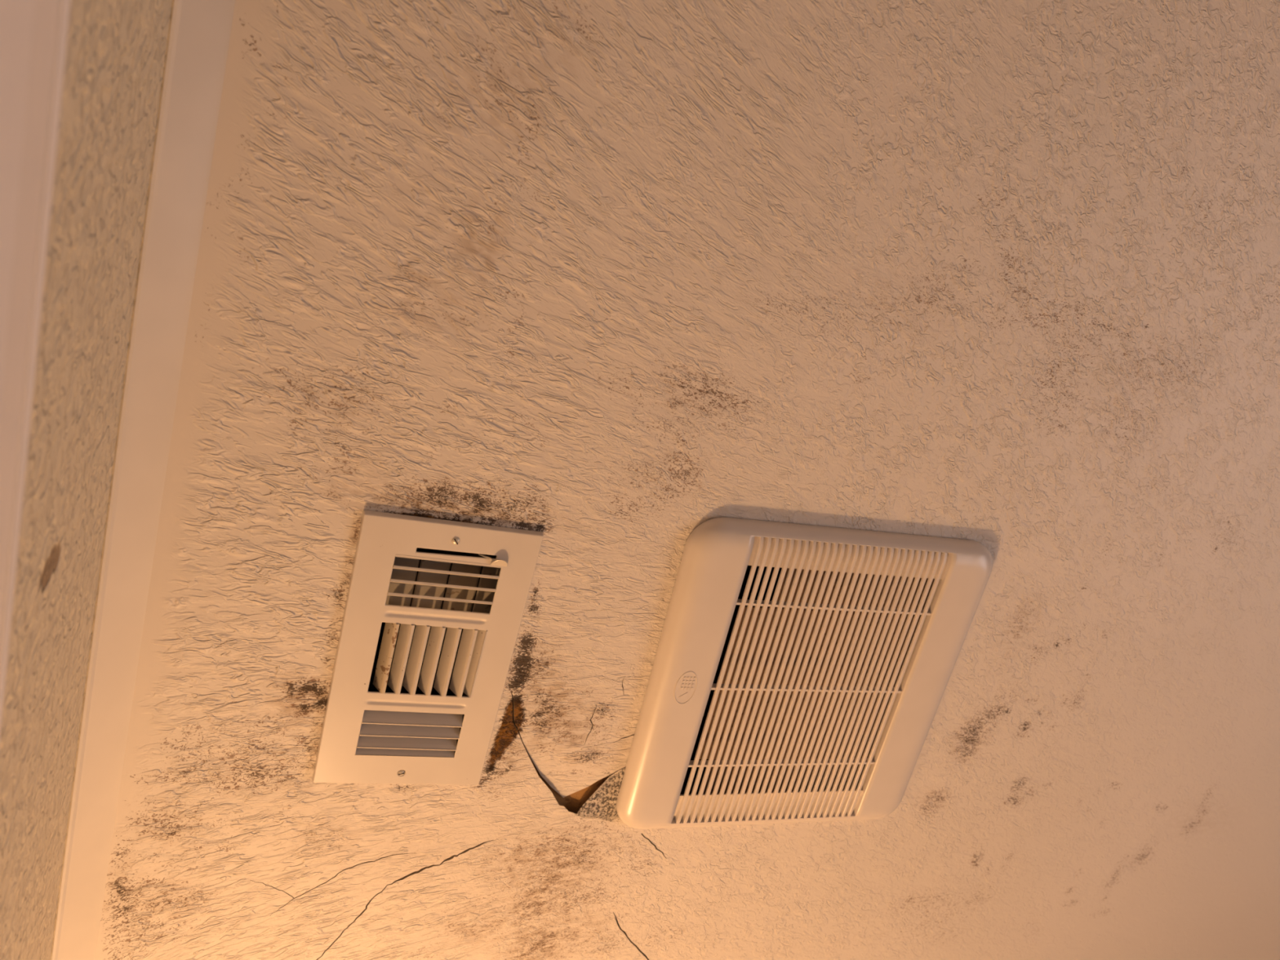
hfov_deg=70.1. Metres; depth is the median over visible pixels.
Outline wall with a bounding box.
[0,0,172,959]
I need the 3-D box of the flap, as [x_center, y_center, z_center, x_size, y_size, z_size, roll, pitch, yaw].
[-0.078,0.271,0.869,0.124,0.008,0.063,35,-82,-28]
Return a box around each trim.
[0,0,71,737]
[50,0,235,959]
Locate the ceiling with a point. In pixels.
(611, 281)
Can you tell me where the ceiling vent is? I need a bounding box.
[312,510,543,785]
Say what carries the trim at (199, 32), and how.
attached to the wall
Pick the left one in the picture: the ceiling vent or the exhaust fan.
the ceiling vent
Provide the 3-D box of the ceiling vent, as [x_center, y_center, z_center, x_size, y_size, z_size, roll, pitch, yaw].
[-0.203,0.124,0.837,0.146,0.163,0.258,9,-71,-22]
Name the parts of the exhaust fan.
panel, motor plate, panel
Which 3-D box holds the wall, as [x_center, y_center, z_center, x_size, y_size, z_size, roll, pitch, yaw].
[-0.021,0.342,-0.474,0.110,2.452,2.850,10,-71,-22]
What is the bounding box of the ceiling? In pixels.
[94,0,1279,959]
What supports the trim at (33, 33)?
attached to the wall
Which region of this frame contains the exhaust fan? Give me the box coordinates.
[616,516,992,829]
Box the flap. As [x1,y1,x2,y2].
[519,731,626,797]

